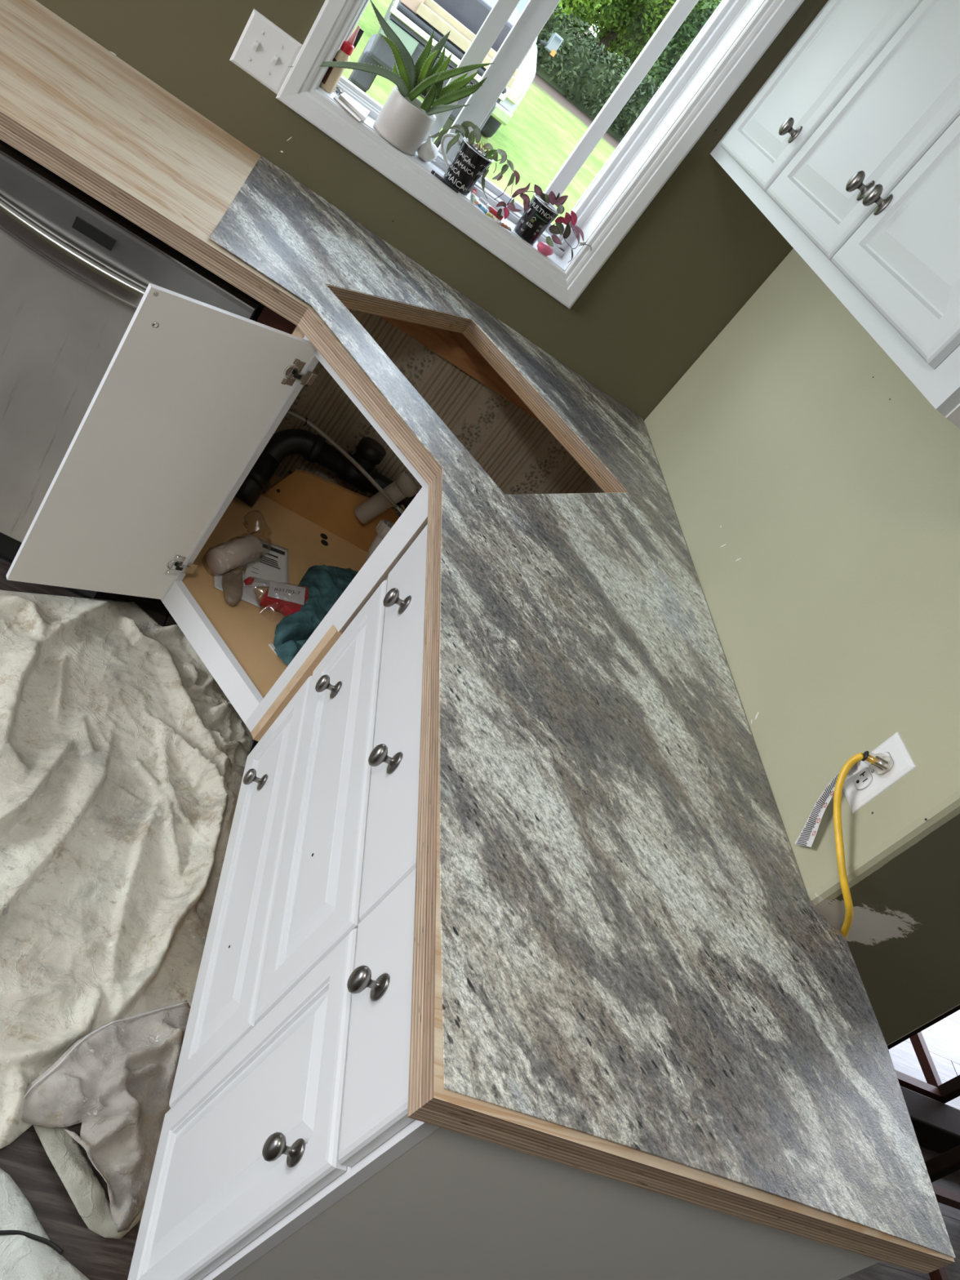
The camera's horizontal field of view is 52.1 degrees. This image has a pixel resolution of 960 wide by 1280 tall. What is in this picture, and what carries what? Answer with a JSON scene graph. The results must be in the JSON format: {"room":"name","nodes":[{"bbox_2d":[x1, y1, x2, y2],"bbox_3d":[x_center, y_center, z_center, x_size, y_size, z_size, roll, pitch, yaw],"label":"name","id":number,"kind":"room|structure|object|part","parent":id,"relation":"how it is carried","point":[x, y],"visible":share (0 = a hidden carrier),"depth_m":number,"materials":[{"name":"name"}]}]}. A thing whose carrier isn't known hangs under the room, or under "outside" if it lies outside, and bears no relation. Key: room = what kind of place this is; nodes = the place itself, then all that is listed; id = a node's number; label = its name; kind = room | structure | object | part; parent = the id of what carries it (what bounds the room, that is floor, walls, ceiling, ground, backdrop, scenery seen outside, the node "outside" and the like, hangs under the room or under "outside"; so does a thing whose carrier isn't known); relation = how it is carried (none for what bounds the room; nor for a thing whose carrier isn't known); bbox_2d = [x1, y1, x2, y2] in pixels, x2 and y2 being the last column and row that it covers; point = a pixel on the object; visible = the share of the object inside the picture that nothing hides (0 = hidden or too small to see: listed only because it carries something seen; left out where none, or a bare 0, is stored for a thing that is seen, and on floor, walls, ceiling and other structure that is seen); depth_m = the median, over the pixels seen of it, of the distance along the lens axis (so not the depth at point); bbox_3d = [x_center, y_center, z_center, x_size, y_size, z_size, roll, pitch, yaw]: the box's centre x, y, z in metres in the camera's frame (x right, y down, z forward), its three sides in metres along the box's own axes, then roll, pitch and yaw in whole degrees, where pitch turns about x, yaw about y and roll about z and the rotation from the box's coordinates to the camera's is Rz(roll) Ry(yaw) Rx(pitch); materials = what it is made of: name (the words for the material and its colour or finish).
{"room":"kitchen","nodes":[
{"label":"kitchen","id":0,"kind":"room"},
{"bbox_2d":[365,519,394,580],"bbox_3d":[-0.237,-0.211,2.520,0.083,0.144,0.168,2,48,-48],"label":"p-trap","id":1,"kind":"object","parent":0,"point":[384,526],"visible":0.23,"depth_m":2.50,"materials":[{"name":"white plastic"}]},
{"bbox_2d":[35,0,828,506],"bbox_3d":[0.332,-1.005,2.449,9.900,2.440,0.172,28,33,-22],"label":"wall","id":2,"kind":"structure","parent":0,"point":[701,249],"depth_m":2.40,"materials":[{"name":"green paint"}]},
{"bbox_2d":[229,8,302,94],"bbox_3d":[-0.460,-1.260,2.106,0.116,0.115,0.012,28,33,-22],"label":"switch plate","id":3,"kind":"object","parent":2,"relation":"attached to","point":[264,51],"visible":1,"depth_m":2.11,"materials":[{"name":"white plastic"}]},
{"bbox_2d":[380,315,541,422],"bbox_3d":[-0.106,-0.791,2.483,1.197,0.112,0.020,28,33,-22],"label":"board","id":4,"kind":"object","parent":2,"relation":"attached to","point":[454,347],"visible":0.06,"depth_m":2.52,"materials":[{"name":"orange wood"}]},
{"bbox_2d":[275,0,804,309],"bbox_3d":[0.161,-1.374,2.138,0.823,0.955,0.191,28,33,-22],"label":"window","id":5,"kind":"structure","parent":2,"relation":"in","point":[737,33],"depth_m":2.25,"materials":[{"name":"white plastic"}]},
{"bbox_2d":[333,87,342,94],"bbox_3d":[-0.331,-1.248,2.220,0.056,0.012,0.026,21,36,-32],"label":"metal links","id":6,"kind":"object","parent":5,"relation":"on","point":[335,91],"visible":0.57,"depth_m":2.23,"materials":[{"name":"silver metal"}]},
{"bbox_2d":[320,25,359,93],"bbox_3d":[-0.303,-1.278,2.155,0.032,0.148,0.032,28,33,-22],"label":"glue bottle","id":7,"kind":"object","parent":5,"relation":"on","point":[332,76],"visible":0.97,"depth_m":2.15,"materials":[{"name":"beige plastic"}]},
{"bbox_2d":[333,95,362,122],"bbox_3d":[-0.291,-1.184,2.192,0.096,0.003,0.046,46,30,8],"label":"wooden stick","id":8,"kind":"object","parent":5,"relation":"on","point":[335,98],"visible":1,"depth_m":2.18,"materials":[{"name":"white wood"}]},
{"bbox_2d":[338,92,369,121],"bbox_3d":[-0.286,-1.208,2.223,0.074,0.010,0.094,31,31,-17],"label":"card","id":9,"kind":"object","parent":5,"relation":"on","point":[362,112],"visible":1,"depth_m":2.21,"materials":[{"name":"paper"}]},
{"bbox_2d":[288,0,493,155],"bbox_3d":[-0.190,-1.269,2.161,0.372,0.261,0.113,28,33,-22],"label":"potted plant","id":10,"kind":"object","parent":5,"relation":"on","point":[404,121],"visible":1,"depth_m":2.17,"materials":[{"name":"plant"}]},
{"bbox_3d":[-0.171,-1.180,2.233,0.113,0.094,0.113,28,33,-22],"label":"pot","id":11,"kind":"part","parent":10,"relation":"part of","materials":[{"name":"ceramic"}]},
{"bbox_2d":[417,134,439,161],"bbox_3d":[-0.119,-1.141,2.288,0.049,0.064,0.050,51,31,16],"label":"garlic bulb","id":12,"kind":"object","parent":5,"relation":"on","point":[428,151],"visible":0.91,"depth_m":2.27,"materials":[{"name":"white food"}]},
{"bbox_3d":[-0.013,-1.486,2.100,0.278,0.784,0.022,28,33,-22],"label":"sash","id":13,"kind":"part","parent":5,"relation":"part of","materials":[{"name":"white plastic"}]},
{"bbox_2d":[431,169,458,193],"bbox_3d":[-0.081,-1.056,2.263,0.076,0.008,0.008,35,31,-11],"label":"pen","id":14,"kind":"object","parent":5,"relation":"on","point":[433,171],"visible":1,"depth_m":2.26,"materials":[{"name":"black plastic"}]},
{"bbox_2d":[429,120,519,199],"bbox_3d":[-0.016,-1.114,2.287,0.225,0.134,0.087,28,33,-22],"label":"potted plant","id":15,"kind":"object","parent":5,"relation":"on","point":[471,161],"visible":1,"depth_m":2.27,"materials":[{"name":"black ceramic"}]},
{"bbox_3d":[-0.074,-1.135,2.272,0.051,0.073,0.007,28,33,-22],"label":"handle","id":16,"kind":"part","parent":15,"relation":"part of","materials":[{"name":"white ceramic"}]},
{"bbox_3d":[-0.064,-1.150,2.242,0.053,0.050,0.009,11,42,-41],"label":"stem","id":17,"kind":"part","parent":15,"relation":"part of","materials":[{"name":"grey plant"}]},
{"bbox_2d":[443,137,493,195],"bbox_3d":[-0.031,-1.103,2.295,0.086,0.094,0.086,28,33,-22],"label":"mug","id":18,"kind":"object","parent":15,"relation":"on","point":[471,161],"depth_m":2.27,"materials":[{"name":"black ceramic"}]},
{"bbox_3d":[0.019,-1.074,2.306,0.039,0.061,0.006,37,30,-9],"label":"stem","id":19,"kind":"part","parent":15,"relation":"part of","materials":[{"name":"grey plant"}]},
{"bbox_2d":[479,196,491,206],"bbox_3d":[0.013,-1.058,2.373,0.034,0.007,0.007,38,30,-6],"label":"stick","id":20,"kind":"object","parent":5,"relation":"on","point":[482,199],"visible":0.78,"depth_m":2.37,"materials":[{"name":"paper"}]},
{"bbox_2d":[471,189,511,231],"bbox_3d":[0.006,-1.040,2.338,0.082,0.009,0.178,1,49,-48],"label":"bracelet","id":21,"kind":"object","parent":5,"relation":"on","point":[474,191],"visible":1,"depth_m":2.30,"materials":[{"name":"multicoloured plastic"}]},
{"bbox_2d":[485,204,503,220],"bbox_3d":[0.035,-1.026,2.353,0.048,0.012,0.012,39,30,-4],"label":"red lighter","id":22,"kind":"object","parent":5,"relation":"on","point":[493,211],"visible":0.98,"depth_m":2.35,"materials":[{"name":"plastic"}]},
{"bbox_3d":[0.159,-1.410,2.183,0.695,0.827,0.076,28,33,-22],"label":"frame","id":23,"kind":"part","parent":5,"relation":"part of","materials":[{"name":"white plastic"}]},
{"bbox_2d":[495,182,591,262],"bbox_3d":[0.165,-1.013,2.362,0.244,0.136,0.083,32,31,-16],"label":"potted plant","id":24,"kind":"object","parent":5,"relation":"on","point":[540,212],"visible":1,"depth_m":2.35,"materials":[{"name":"black ceramic"}]},
{"bbox_3d":[0.099,-1.047,2.328,0.051,0.059,0.006,12,41,-41],"label":"stem","id":25,"kind":"part","parent":24,"relation":"part of","materials":[{"name":"plant"}]},
{"bbox_2d":[514,194,558,244],"bbox_3d":[0.133,-1.013,2.370,0.076,0.092,0.076,28,33,-22],"label":"cup","id":26,"kind":"object","parent":24,"relation":"on","point":[540,212],"depth_m":2.35,"materials":[{"name":"black metal"}]},
{"bbox_3d":[0.205,-0.965,2.366,0.083,0.070,0.008,40,30,-3],"label":"stem","id":27,"kind":"part","parent":24,"relation":"part of","materials":[{"name":"green plant"}]},
{"bbox_3d":[0.219,-0.984,2.369,0.066,0.051,0.017,43,30,3],"label":"stem","id":28,"kind":"part","parent":24,"relation":"part of","materials":[{"name":"green plant"}]},
{"bbox_2d":[537,241,553,256],"bbox_3d":[0.158,-0.951,2.386,0.047,0.023,0.034,28,33,-22],"label":"sponge","id":29,"kind":"object","parent":5,"relation":"on","point":[542,247],"visible":1,"depth_m":2.37,"materials":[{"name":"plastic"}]},
{"bbox_3d":[0.243,-1.365,2.238,0.308,0.784,0.022,28,33,-22],"label":"sash","id":30,"kind":"part","parent":5,"relation":"part of","materials":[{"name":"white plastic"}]},
{"bbox_3d":[0.394,-1.295,2.312,0.059,0.774,0.012,28,33,-22],"label":"sash","id":31,"kind":"part","parent":5,"relation":"part of","materials":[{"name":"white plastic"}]},
{"bbox_2d":[0,558,959,1279],"bbox_3d":[-0.256,1.578,0.907,10.048,0.050,5.770,28,33,-22],"label":"floor","id":32,"kind":"structure","parent":0,"point":[26,1161],"depth_m":1.47,"materials":[{"name":"brown wood"}]},
{"bbox_2d":[0,1168,89,1279],"bbox_3d":[-0.659,0.847,1.320,0.371,0.015,0.186,46,30,7],"label":"cloth","id":33,"kind":"object","parent":32,"relation":"on","point":[27,1252],"visible":1,"depth_m":1.37,"materials":[{"name":"fabric"}]},
{"bbox_2d":[0,589,254,1239],"bbox_3d":[-0.664,0.361,1.865,0.709,0.101,1.355,13,41,-40],"label":"cloth","id":34,"kind":"object","parent":32,"relation":"on","point":[123,757],"visible":0.85,"depth_m":1.82,"materials":[{"name":"fabric"}]},
{"bbox_2d":[0,139,259,598],"bbox_3d":[-0.908,-0.646,2.150,0.593,0.846,0.626,28,33,-22],"label":"dishwasher","id":35,"kind":"object","parent":32,"relation":"on","point":[75,273],"visible":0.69,"depth_m":1.81,"materials":[{"name":"metal"}]},
{"bbox_3d":[-1.116,-0.255,2.155,0.570,0.095,0.015,28,33,-22],"label":"toe panel","id":36,"kind":"part","parent":35,"relation":"part of","materials":[{"name":"black plastic"}]},
{"bbox_3d":[-0.905,-0.473,1.941,0.584,0.635,0.028,28,33,-22],"label":"door panel","id":37,"kind":"part","parent":35,"relation":"part of","materials":[{"name":"metal"}]},
{"bbox_3d":[-0.707,-0.681,1.752,0.584,0.071,0.038,28,33,-22],"label":"handle","id":38,"kind":"part","parent":35,"relation":"part of","materials":[{"name":"metal"}]},
{"bbox_3d":[-0.691,-0.714,1.756,0.584,0.108,0.029,28,33,-22],"label":"control panel","id":39,"kind":"part","parent":35,"relation":"part of","materials":[{"name":"metal"}]},
{"bbox_3d":[-0.660,-0.751,1.730,0.584,0.004,0.025,28,33,-22],"label":"trim","id":40,"kind":"part","parent":35,"relation":"part of","materials":[{"name":"metal"}]},
{"bbox_2d":[5,283,428,742],"bbox_3d":[-0.313,-0.257,2.307,1.185,0.870,0.933,28,33,-22],"label":"base cabinet","id":41,"kind":"object","parent":32,"relation":"on","point":[193,393],"visible":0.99,"depth_m":1.94,"materials":[{"name":"white painted wood"},{"name":"maple"},{"name":"dark red wood"}]},
{"bbox_3d":[-0.625,-0.342,1.913,0.345,0.708,0.019,7,44,-44],"label":"door","id":42,"kind":"part","parent":41,"relation":"part of","materials":[{"name":"white wood"}]},
{"bbox_3d":[-0.582,0.023,2.136,0.351,0.068,0.019,52,31,17],"label":"rail","id":43,"kind":"part","parent":41,"relation":"part of","materials":[{"name":"white wood"}]},
{"bbox_2d":[201,509,271,575],"bbox_3d":[-0.565,-0.224,2.352,0.106,0.080,0.272,37,30,-9],"label":"roll","id":44,"kind":"object","parent":41,"relation":"on","point":[223,558],"visible":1,"depth_m":2.28,"materials":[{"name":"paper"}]},
{"bbox_2d":[213,570,261,608],"bbox_3d":[-0.570,-0.125,2.277,0.110,0.003,0.115,10,42,-42],"label":"instruction sheet","id":45,"kind":"object","parent":41,"relation":"on","point":[249,594],"visible":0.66,"depth_m":2.28,"materials":[{"name":"paper"}]},
{"bbox_2d":[222,564,243,606],"bbox_3d":[-0.570,-0.132,2.266,0.047,0.025,0.143,21,36,-31],"label":"brush","id":46,"kind":"object","parent":45,"relation":"on","point":[232,581],"visible":0.94,"depth_m":2.25,"materials":[{"name":"beige plastic"}]},
{"bbox_3d":[-0.572,-0.164,2.304,0.023,0.023,0.045,33,31,-14],"label":"handle","id":47,"kind":"part","parent":46,"relation":"part of","materials":[{"name":"beige plastic"}]},
{"bbox_2d":[243,537,288,586],"bbox_3d":[-0.515,-0.176,2.401,0.112,0.004,0.221,26,33,-25],"label":"instruction sheet","id":48,"kind":"object","parent":41,"relation":"on","point":[274,565],"visible":0.77,"depth_m":2.41,"materials":[{"name":"paper"}]},
{"bbox_2d":[268,644,277,655],"bbox_3d":[-0.462,0.022,2.212,0.036,0.004,0.009,48,31,12],"label":"paper scrap","id":49,"kind":"object","parent":41,"relation":"on","point":[273,647],"visible":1,"depth_m":2.21,"materials":[{"name":"white paper"}]},
{"bbox_2d":[243,576,308,616],"bbox_3d":[-0.454,-0.094,2.333,0.212,0.039,0.135,11,42,-41],"label":"bagged red part","id":50,"kind":"object","parent":41,"relation":"on","point":[287,599],"visible":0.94,"depth_m":2.31,"materials":[{"name":"plastic"}]},
{"bbox_3d":[-0.134,0.223,2.110,0.620,0.350,0.018,28,33,-22],"label":"panel","id":51,"kind":"part","parent":41,"relation":"part of","materials":[{"name":"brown wood"}]},
{"bbox_3d":[-0.546,-0.549,2.268,0.018,0.720,0.620,28,33,-22],"label":"panel","id":52,"kind":"part","parent":41,"relation":"part of","materials":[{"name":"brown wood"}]},
{"bbox_2d":[273,564,358,665],"bbox_3d":[-0.359,-0.077,2.398,0.197,0.065,0.499,34,31,-13],"label":"towel","id":53,"kind":"object","parent":41,"relation":"on","point":[325,584],"visible":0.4,"depth_m":2.35,"materials":[{"name":"teal fabric"}]},
{"bbox_2d":[235,428,416,508],"bbox_3d":[-0.402,-0.433,2.652,0.533,0.277,0.183,15,39,-37],"label":"drain pipe","id":54,"kind":"object","parent":41,"relation":"on","point":[369,453],"visible":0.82,"depth_m":2.59,"materials":[{"name":"black plastic"}]},
{"bbox_3d":[-0.589,-0.419,2.547,0.084,0.148,0.150,36,30,-10],"label":"trap arm","id":55,"kind":"part","parent":54,"relation":"part of"},
{"bbox_2d":[286,409,405,516],"bbox_3d":[-0.364,-0.462,2.587,0.456,0.104,0.170,28,33,-22],"label":"supply hose","id":56,"kind":"object","parent":41,"relation":"attached to","point":[400,508],"visible":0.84,"depth_m":2.55,"materials":[{"name":"metal"}]},
{"bbox_3d":[-0.195,-0.414,1.800,0.351,0.025,0.019,52,31,17],"label":"rail","id":57,"kind":"part","parent":41,"relation":"part of","materials":[{"name":"wood"}]},
{"bbox_2d":[354,471,418,524],"bbox_3d":[-0.248,-0.374,2.621,0.118,0.182,0.068,15,39,-38],"label":"tailpiece","id":58,"kind":"object","parent":41,"relation":"on","point":[404,486],"visible":0.94,"depth_m":2.60,"materials":[{"name":"white plastic"}]},
{"bbox_2d":[0,0,954,1274],"bbox_3d":[-0.277,-0.343,1.543,1.908,0.040,2.039,28,33,-22],"label":"countertop","id":59,"kind":"structure","parent":41,"relation":"on","point":[69,104],"depth_m":1.71,"materials":[{"name":"brown wood"}]},
{"bbox_2d":[209,155,955,1257],"bbox_3d":[0.024,-0.206,1.663,1.213,0.008,2.033,28,33,-22],"label":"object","id":60,"kind":"structure","parent":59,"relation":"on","point":[636,952],"depth_m":1.26,"materials":[{"name":"grey stone"}]},
{"bbox_2d":[168,524,427,1108],"bbox_3d":[-0.071,0.397,1.735,0.657,0.870,0.783,28,33,-22],"label":"base cabinet","id":61,"kind":"object","parent":32,"relation":"on","point":[324,827],"visible":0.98,"depth_m":1.49,"materials":[{"name":"white painted wood"}]},
{"bbox_3d":[-0.393,0.387,1.693,0.019,0.271,0.736,28,33,-22],"label":"drawer","id":62,"kind":"part","parent":61,"relation":"part of","materials":[{"name":"white wood"}]},
{"bbox_3d":[-0.422,0.259,1.833,0.036,0.038,0.027,28,33,-22],"label":"knob","id":63,"kind":"part","parent":61,"relation":"part of","materials":[{"name":"grey metal"}]},
{"bbox_3d":[-0.234,0.207,1.555,0.019,0.266,0.736,28,33,-22],"label":"drawer","id":64,"kind":"part","parent":61,"relation":"part of","materials":[{"name":"white wood"}]},
{"bbox_3d":[-0.264,0.079,1.699,0.036,0.038,0.027,28,33,-22],"label":"knob","id":65,"kind":"part","parent":61,"relation":"part of","materials":[{"name":"grey metal"}]},
{"bbox_3d":[-0.128,0.157,1.309,0.036,0.038,0.027,28,33,-22],"label":"knob","id":66,"kind":"part","parent":61,"relation":"part of","materials":[{"name":"grey metal"}]},
{"bbox_3d":[-0.109,0.067,1.447,0.019,0.150,0.736,28,33,-22],"label":"drawer","id":67,"kind":"part","parent":61,"relation":"part of","materials":[{"name":"white wood"}]},
{"bbox_3d":[-0.136,-0.064,1.585,0.036,0.038,0.027,28,33,-22],"label":"knob","id":68,"kind":"part","parent":61,"relation":"part of","materials":[{"name":"grey metal"}]},
{"bbox_2d":[127,867,881,1279],"bbox_3d":[-0.044,0.737,1.323,0.691,0.870,0.290,28,33,-22],"label":"base cabinet","id":69,"kind":"object","parent":32,"relation":"on","point":[299,1155],"visible":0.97,"depth_m":1.09,"materials":[{"name":"white painted wood"}]},
{"bbox_3d":[-0.304,0.619,1.226,0.019,0.552,0.280,28,33,-22],"label":"door","id":70,"kind":"part","parent":69,"relation":"part of","materials":[{"name":"white wood"}]},
{"bbox_3d":[-0.210,0.539,1.040,0.036,0.038,0.027,28,33,-22],"label":"knob","id":71,"kind":"part","parent":69,"relation":"part of","materials":[{"name":"grey metal"}]},
{"bbox_3d":[-0.244,0.581,1.191,0.017,0.765,0.288,28,33,-22],"label":"frame","id":72,"kind":"part","parent":69,"relation":"part of","materials":[{"name":"white wood"}]},
{"bbox_3d":[-0.121,0.366,1.049,0.036,0.038,0.027,28,33,-22],"label":"knob","id":73,"kind":"part","parent":69,"relation":"part of","materials":[{"name":"grey metal"}]},
{"bbox_3d":[-0.097,0.385,1.046,0.019,0.150,0.280,28,33,-22],"label":"drawer","id":74,"kind":"part","parent":69,"relation":"part of","materials":[{"name":"white wood"}]},
{"bbox_3d":[-0.011,0.838,1.230,0.617,0.870,0.016,28,33,-22],"label":"panel","id":75,"kind":"part","parent":69,"relation":"part of","materials":[{"name":"grey wood"}]},
{"bbox_2d":[887,1004,959,1103],"bbox_3d":[1.415,0.858,2.739,0.450,0.980,0.440,28,33,-22],"label":"dining chair","id":76,"kind":"object","parent":32,"relation":"on","point":[934,1089],"visible":0.06,"depth_m":2.83,"materials":[{"name":"brown wood"}]},
{"bbox_3d":[1.264,0.896,2.515,0.036,0.980,0.036,28,33,-22],"label":"leg","id":77,"kind":"part","parent":76,"relation":"part of","materials":[{"name":"brown wood"}]},
{"bbox_3d":[1.575,1.063,2.657,0.036,0.980,0.036,28,33,-22],"label":"leg","id":78,"kind":"part","parent":76,"relation":"part of","materials":[{"name":"brown wood"}]},
{"bbox_2d":[900,1085,959,1153],"bbox_3d":[2.003,1.433,2.894,1.900,0.755,0.750,28,33,-22],"label":"dining table","id":79,"kind":"object","parent":32,"relation":"on","point":[935,1124],"visible":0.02,"depth_m":2.75,"materials":[{"name":"brown wood"}]},
{"bbox_2d":[924,1145,959,1279],"bbox_3d":[1.481,1.320,2.213,0.450,0.980,0.440,28,33,-22],"label":"dining chair","id":80,"kind":"object","parent":32,"relation":"on","point":[948,1162],"visible":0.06,"depth_m":2.44,"materials":[{"name":"brown wood"}]},
{"bbox_3d":[1.321,1.116,2.295,0.036,0.980,0.036,28,33,-22],"label":"leg","id":81,"kind":"part","parent":80,"relation":"part of","materials":[{"name":"brown wood"}]},
{"bbox_2d":[579,248,959,1045],"bbox_3d":[0.812,-0.215,1.975,0.426,2.440,1.579,28,33,-22],"label":"wall","id":82,"kind":"structure","parent":0,"point":[813,488],"depth_m":1.68,"materials":[{"name":"green paint"}]},
{"bbox_2d":[710,0,959,428],"bbox_3d":[0.863,-0.886,1.591,0.361,0.747,1.342,28,33,-22],"label":"upper cabinet","id":83,"kind":"object","parent":82,"relation":"attached to","point":[850,148],"visible":1,"depth_m":1.57,"materials":[{"name":"white wood"}]},
{"bbox_3d":[0.585,-0.965,1.854,0.033,0.035,0.025,28,33,-22],"label":"knob","id":84,"kind":"part","parent":83,"relation":"part of","materials":[{"name":"grey metal"}]},
{"bbox_3d":[0.742,-1.202,1.859,0.019,0.693,0.389,28,33,-22],"label":"door","id":85,"kind":"part","parent":83,"relation":"part of","materials":[{"name":"white wood"}]},
{"bbox_3d":[0.594,-0.714,1.539,0.033,0.035,0.025,28,33,-22],"label":"knob","id":86,"kind":"part","parent":83,"relation":"part of","materials":[{"name":"grey metal"}]},
{"bbox_3d":[0.751,-0.951,1.543,0.019,0.693,0.394,28,33,-22],"label":"door","id":87,"kind":"part","parent":83,"relation":"part of","materials":[{"name":"white wood"}]},
{"bbox_3d":[0.596,-0.664,1.476,0.033,0.035,0.025,28,33,-22],"label":"knob","id":88,"kind":"part","parent":83,"relation":"part of","materials":[{"name":"grey metal"}]},
{"bbox_3d":[0.761,-0.697,1.223,0.019,0.693,0.402,28,33,-22],"label":"door","id":89,"kind":"part","parent":83,"relation":"part of","materials":[{"name":"white wood"}]},
{"bbox_3d":[0.909,-0.454,1.080,0.290,0.747,0.003,28,33,-22],"label":"panel","id":90,"kind":"part","parent":83,"relation":"part of","materials":[{"name":"white wood"}]},
{"bbox_2d":[842,731,916,813],"bbox_3d":[0.576,0.193,1.435,0.008,0.116,0.072,28,33,-22],"label":"outlet","id":91,"kind":"object","parent":82,"relation":"attached to","point":[860,788],"visible":0.88,"depth_m":1.43,"materials":[{"name":"plastic"}]},
{"bbox_2d":[794,751,892,939],"bbox_3d":[0.530,0.315,1.413,0.079,0.264,0.226,7,44,-44],"label":"electrical cable","id":92,"kind":"object","parent":91,"relation":"hanging from","point":[852,766],"visible":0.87,"depth_m":1.42,"materials":[{"name":"yellow plastic"}]},
{"bbox_2d":[796,762,857,845],"bbox_3d":[0.515,0.246,1.458,0.015,0.153,0.063,20,36,-33],"label":"tag","id":93,"kind":"object","parent":92,"relation":"attached to","point":[806,837],"depth_m":1.46,"materials":[{"name":"white paper"}]},
{"bbox_2d":[853,768,872,789],"bbox_3d":[0.563,0.204,1.444,0.002,0.029,0.033,28,33,-22],"label":"socket","id":94,"kind":"object","parent":91,"relation":"attached to","point":[863,780],"depth_m":1.44,"materials":[{"name":"white plastic"}]},
{"bbox_2d":[874,752,893,774],"bbox_3d":[0.585,0.179,1.425,0.002,0.029,0.033,28,33,-22],"label":"socket","id":95,"kind":"object","parent":91,"relation":"attached to","point":[883,755],"depth_m":1.42,"materials":[{"name":"white plastic"}]},
{"label":"outside","id":96,"kind":"structure","parent":0,"visible":0},
{"bbox_2d":[342,0,623,225],"bbox_3d":[6.461,-23.114,42.653,80.000,0.001,89.700,28,33,-22],"label":"lawn","id":97,"kind":"structure","parent":96,"point":[545,127],"depth_m":18.54,"materials":[{"name":"green plant"}]},
{"bbox_2d":[347,0,533,147],"bbox_3d":[-0.578,-6.186,10.622,1.300,1.870,3.550,28,33,-22],"label":"trailer","id":98,"kind":"object","parent":97,"relation":"on","point":[414,22],"visible":0.52,"depth_m":9.07,"materials":[{"name":"metal"}]},
{"bbox_3d":[-0.352,-6.455,10.441,1.220,0.040,3.510,28,33,-22],"label":"rail","id":99,"kind":"part","parent":98,"relation":"part of","materials":[{"name":"white metal"}]},
{"bbox_3d":[-0.324,-6.473,10.401,1.260,0.055,3.550,28,33,-22],"label":"rail","id":100,"kind":"part","parent":98,"relation":"part of","materials":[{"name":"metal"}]},
{"bbox_2d":[480,0,563,137],"bbox_3d":[-0.150,-10.180,16.186,2.500,1.999,5.386,28,33,-22],"label":"truck","id":101,"kind":"object","parent":97,"relation":"on","point":[503,112],"visible":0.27,"depth_m":14.65,"materials":[{"name":"white metal"}]},
{"bbox_2d":[539,31,563,56],"bbox_3d":[1.127,-9.448,15.501,0.283,0.280,0.193,28,33,-22],"label":"mirror","id":102,"kind":"object","parent":101,"relation":"attached to","point":[556,40],"depth_m":15.46,"materials":[{"name":"white glass"}]},
{"bbox_2d":[551,0,616,23],"bbox_3d":[2.407,-20.619,28.842,4.221,5.905,5.084,-4,53,-51],"label":"tree","id":103,"kind":"object","parent":97,"relation":"on","point":[571,6],"visible":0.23,"depth_m":29.13,"materials":[{"name":"green plant"}]},
{"bbox_2d":[535,4,657,142],"bbox_3d":[3.095,-16.293,27.987,27.343,2.061,2.475,28,33,-22],"label":"hedge","id":104,"kind":"object","parent":97,"relation":"on","point":[581,76],"visible":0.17,"depth_m":27.83,"materials":[{"name":"green plant"}]},
{"bbox_2d":[563,0,719,94],"bbox_3d":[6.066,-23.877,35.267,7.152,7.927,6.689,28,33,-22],"label":"tree","id":105,"kind":"object","parent":97,"relation":"on","point":[615,16],"visible":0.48,"depth_m":35.33,"materials":[{"name":"green plant"}]},
{"bbox_2d":[641,0,722,97],"bbox_3d":[8.270,-18.152,31.049,5.180,7.240,6.002,-5,53,-51],"label":"tree","id":106,"kind":"object","parent":97,"relation":"on","point":[683,37],"visible":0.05,"depth_m":30.76,"materials":[{"name":"green plant"}]}
]}

